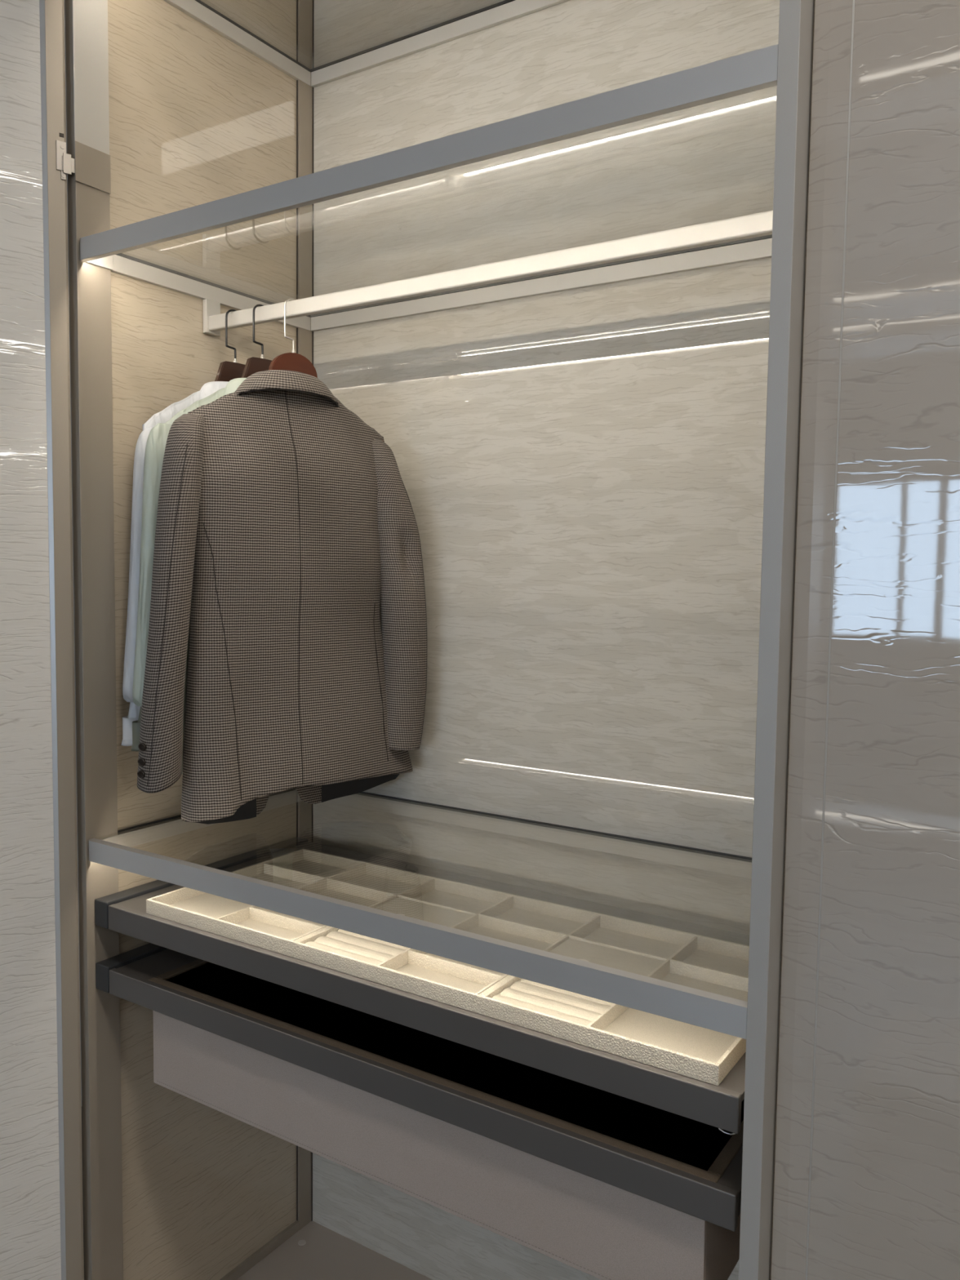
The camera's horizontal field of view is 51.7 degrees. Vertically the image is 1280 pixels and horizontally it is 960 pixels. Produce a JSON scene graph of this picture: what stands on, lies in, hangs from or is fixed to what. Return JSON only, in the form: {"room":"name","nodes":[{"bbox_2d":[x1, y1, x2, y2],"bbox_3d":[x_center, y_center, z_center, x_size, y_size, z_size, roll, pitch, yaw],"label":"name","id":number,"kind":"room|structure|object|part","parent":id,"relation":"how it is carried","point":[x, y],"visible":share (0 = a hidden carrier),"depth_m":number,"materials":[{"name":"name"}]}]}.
{"room":"walk-in closet","nodes":[
{"label":"walk-in closet","id":0,"kind":"room"},
{"bbox_2d":[64,0,81,1093],"bbox_3d":[0.121,-0.291,2.054,6.200,3.550,0.050,3,5,33],"label":"wall","id":1,"kind":"structure","parent":0,"point":[64,0],"depth_m":2.87,"materials":[{"name":"paint"}]},
{"bbox_2d":[81,1106,84,1279],"bbox_3d":[-1.796,1.681,-0.730,6.200,0.050,6.900,3,5,33],"label":"floor","id":2,"kind":"structure","parent":0,"point":[82,1107],"depth_m":2.60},
{"bbox_2d":[0,0,959,1279],"bbox_3d":[0.010,0.013,1.331,2.047,3.040,1.112,3,5,33],"label":"wardrobe","id":3,"kind":"object","parent":2,"relation":"on","point":[690,540],"visible":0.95,"depth_m":1.72,"materials":[{"name":"grey wood"}]},
{"bbox_3d":[-0.933,-0.021,1.579,0.465,2.970,0.015,-2,5,-37],"label":"glass panel","id":4,"kind":"part","parent":3,"relation":"part of","materials":[{"name":"grey glass"}]},
{"bbox_3d":[-0.728,-0.029,1.730,0.031,2.970,0.022,-2,5,-37],"label":"door","id":5,"kind":"part","parent":3,"relation":"part of","materials":[{"name":"beige metal"}]},
{"bbox_3d":[-0.664,-1.152,1.685,0.002,0.742,0.068,3,5,33],"label":"plate","id":6,"kind":"part","parent":3,"relation":"part of","materials":[{"name":"metal"}]},
{"bbox_3d":[-0.688,-0.016,1.772,0.023,3.020,0.068,3,5,33],"label":"post","id":7,"kind":"part","parent":3,"relation":"part of","materials":[{"name":"beige metal"}]},
{"bbox_3d":[-0.539,0.595,2.001,0.036,0.048,0.520,3,5,33],"label":"rail","id":8,"kind":"part","parent":3,"relation":"part of","materials":[{"name":"plastic"}]},
{"bbox_2d":[120,381,228,746],"bbox_3d":[-0.474,-0.119,1.937,0.058,0.748,0.488,4,5,42],"label":"dress shirt","id":9,"kind":"object","parent":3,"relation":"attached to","point":[208,388],"visible":0.08,"depth_m":1.77,"materials":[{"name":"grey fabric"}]},
{"bbox_3d":[-0.537,0.478,1.992,0.036,0.048,0.520,3,5,33],"label":"rail","id":10,"kind":"part","parent":3,"relation":"part of","materials":[{"name":"plastic"}]},
{"bbox_3d":[-0.539,-0.030,2.004,0.010,3.020,0.580,3,5,33],"label":"panel","id":11,"kind":"part","parent":3,"relation":"part of","materials":[{"name":"beige wood"}]},
{"bbox_3d":[-0.553,1.366,2.094,0.012,0.022,0.478,3,5,33],"label":"rail","id":12,"kind":"part","parent":3,"relation":"part of","materials":[{"name":"wood"}]},
{"bbox_3d":[-0.394,-0.043,2.214,0.012,3.020,0.040,3,5,33],"label":"corner post","id":13,"kind":"part","parent":3,"relation":"part of","materials":[{"name":"beige metal"}]},
{"bbox_3d":[-0.061,1.417,1.762,1.213,0.022,0.586,3,5,33],"label":"panel","id":14,"kind":"part","parent":3,"relation":"part of","materials":[{"name":"grey wood"}]},
{"bbox_2d":[163,0,569,87],"bbox_3d":[-0.021,-1.170,1.578,1.215,0.037,0.588,3,5,33],"label":"glass shelf","id":15,"kind":"object","parent":3,"relation":"attached to","point":[499,13],"visible":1,"depth_m":1.97,"materials":[{"name":"metal"}]},
{"bbox_3d":[-0.510,-1.198,1.929,0.011,0.029,0.511,3,5,33],"label":"rail","id":16,"kind":"part","parent":15,"relation":"part of","materials":[{"name":"metal"}]},
{"bbox_3d":[0.137,-1.183,1.820,1.194,0.029,0.009,3,5,33],"label":"rail","id":17,"kind":"part","parent":15,"relation":"part of","materials":[{"name":"metal"}]},
{"bbox_2d":[88,787,751,1039],"bbox_3d":[-0.041,0.388,1.685,1.215,0.037,0.588,3,5,33],"label":"glass shelf","id":18,"kind":"object","parent":3,"relation":"attached to","point":[700,1008],"visible":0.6,"depth_m":1.49,"materials":[{"name":"metal"}]},
{"bbox_3d":[-0.677,0.374,1.799,0.004,0.029,0.054,3,5,33],"label":"rail","id":19,"kind":"part","parent":18,"relation":"part of","materials":[{"name":"metal"}]},
{"bbox_3d":[-0.529,0.359,2.037,0.011,0.029,0.511,3,5,33],"label":"rail","id":20,"kind":"part","parent":18,"relation":"part of","materials":[{"name":"metal"}]},
{"bbox_3d":[0.117,0.375,1.927,1.194,0.029,0.009,3,5,33],"label":"rail","id":21,"kind":"part","parent":18,"relation":"part of","materials":[{"name":"metal"}]},
{"bbox_3d":[-0.180,0.639,1.466,1.145,0.044,0.012,3,5,33],"label":"drawer","id":22,"kind":"part","parent":3,"relation":"part of","materials":[{"name":"wood"}]},
{"bbox_2d":[108,903,742,1133],"bbox_3d":[-0.179,0.521,1.458,1.145,0.044,0.012,3,5,33],"label":"drawer","id":23,"kind":"object","parent":3,"relation":"attached to","point":[719,1106],"depth_m":1.35,"materials":[{"name":"metal"}]},
{"bbox_2d":[80,44,777,331],"bbox_3d":[-0.028,-0.652,1.614,1.215,0.037,0.588,3,5,33],"label":"glass shelf","id":24,"kind":"object","parent":3,"relation":"attached to","point":[754,70],"visible":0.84,"depth_m":1.44,"materials":[{"name":"metal"}]},
{"bbox_3d":[-0.663,-0.666,1.727,0.004,0.029,0.054,3,5,33],"label":"rail","id":25,"kind":"part","parent":24,"relation":"part of","materials":[{"name":"metal"}]},
{"bbox_3d":[-0.516,-0.681,1.965,0.011,0.029,0.511,3,5,33],"label":"rail","id":26,"kind":"part","parent":24,"relation":"part of","materials":[{"name":"metal"}]},
{"bbox_3d":[0.131,-0.665,1.855,1.194,0.029,0.009,3,5,33],"label":"rail","id":27,"kind":"part","parent":24,"relation":"part of","materials":[{"name":"metal"}]},
{"bbox_3d":[-0.039,0.621,1.684,1.144,0.029,0.508,3,5,33],"label":"frame","id":28,"kind":"part","parent":3,"relation":"part of","materials":[{"name":"metal"}]},
{"bbox_2d":[146,848,749,1085],"bbox_3d":[-0.043,0.479,1.612,1.029,0.025,0.394,3,5,33],"label":"tray","id":29,"kind":"object","parent":3,"relation":"on","point":[704,963],"visible":0.69,"depth_m":1.55,"materials":[{"name":"beige leather"}]},
{"bbox_3d":[-0.116,0.468,1.665,0.164,0.003,0.141,3,5,33],"label":"lid","id":30,"kind":"part","parent":29,"relation":"part of","materials":[{"name":"beige leather"}]},
{"bbox_3d":[0.173,0.485,1.478,0.163,0.003,0.141,3,5,33],"label":"lid","id":31,"kind":"part","parent":29,"relation":"part of","materials":[{"name":"beige leather"}]},
{"bbox_2d":[203,210,773,336],"bbox_3d":[-0.026,-0.604,1.622,1.205,0.064,0.036,3,5,33],"label":"clothes rod","id":32,"kind":"object","parent":3,"relation":"attached to","point":[757,224],"visible":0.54,"depth_m":1.56,"materials":[{"name":"metal"}]},
{"bbox_2d":[214,309,245,382],"bbox_3d":[-0.472,-0.504,1.913,0.014,0.262,0.362,4,5,42],"label":"clothes hanger","id":33,"kind":"object","parent":32,"relation":"hanging from","point":[228,371],"visible":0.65,"depth_m":1.89,"materials":[{"name":"brown wood"}]},
{"bbox_2d":[241,304,271,377],"bbox_3d":[-0.411,-0.500,1.874,0.013,0.262,0.362,5,5,44],"label":"clothes hanger","id":34,"kind":"object","parent":32,"relation":"hanging from","point":[253,365],"visible":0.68,"depth_m":1.85,"materials":[{"name":"brown wood"}]},
{"bbox_2d":[130,377,246,773],"bbox_3d":[-0.415,-0.116,1.899,0.058,0.748,0.538,5,5,44],"label":"dress shirt","id":35,"kind":"object","parent":34,"relation":"hanging from","point":[157,439],"visible":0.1,"depth_m":1.72,"materials":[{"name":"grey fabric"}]},
{"bbox_2d":[268,298,384,442],"bbox_3d":[-0.345,-0.496,1.830,0.426,0.261,0.016,-3,5,-43],"label":"clothes hanger","id":36,"kind":"object","parent":32,"relation":"hanging from","point":[294,362],"visible":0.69,"depth_m":1.82,"materials":[{"name":"red wood"}]},
{"bbox_2d":[137,369,426,824],"bbox_3d":[-0.346,-0.075,1.839,0.582,0.828,0.134,-3,5,-43],"label":"jacket","id":37,"kind":"object","parent":36,"relation":"hanging from","point":[286,520],"visible":1,"depth_m":1.78,"materials":[{"name":"grey fabric"}]},
{"bbox_3d":[0.128,-0.015,1.909,1.233,3.020,0.010,3,5,33],"label":"panel","id":38,"kind":"part","parent":3,"relation":"part of","materials":[{"name":"beige stone"}]},
{"bbox_3d":[0.328,0.043,1.103,0.022,3.020,0.050,3,5,33],"label":"post","id":39,"kind":"part","parent":3,"relation":"part of","materials":[{"name":"metal"}]},
{"bbox_3d":[0.482,0.028,1.348,0.010,3.020,0.570,3,5,33],"label":"panel","id":40,"kind":"part","parent":3,"relation":"part of","materials":[{"name":"grey metal"}]},
{"bbox_3d":[0.628,0.044,0.934,0.575,2.970,0.014,3,5,33],"label":"door","id":41,"kind":"part","parent":3,"relation":"part of","materials":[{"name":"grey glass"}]}
]}

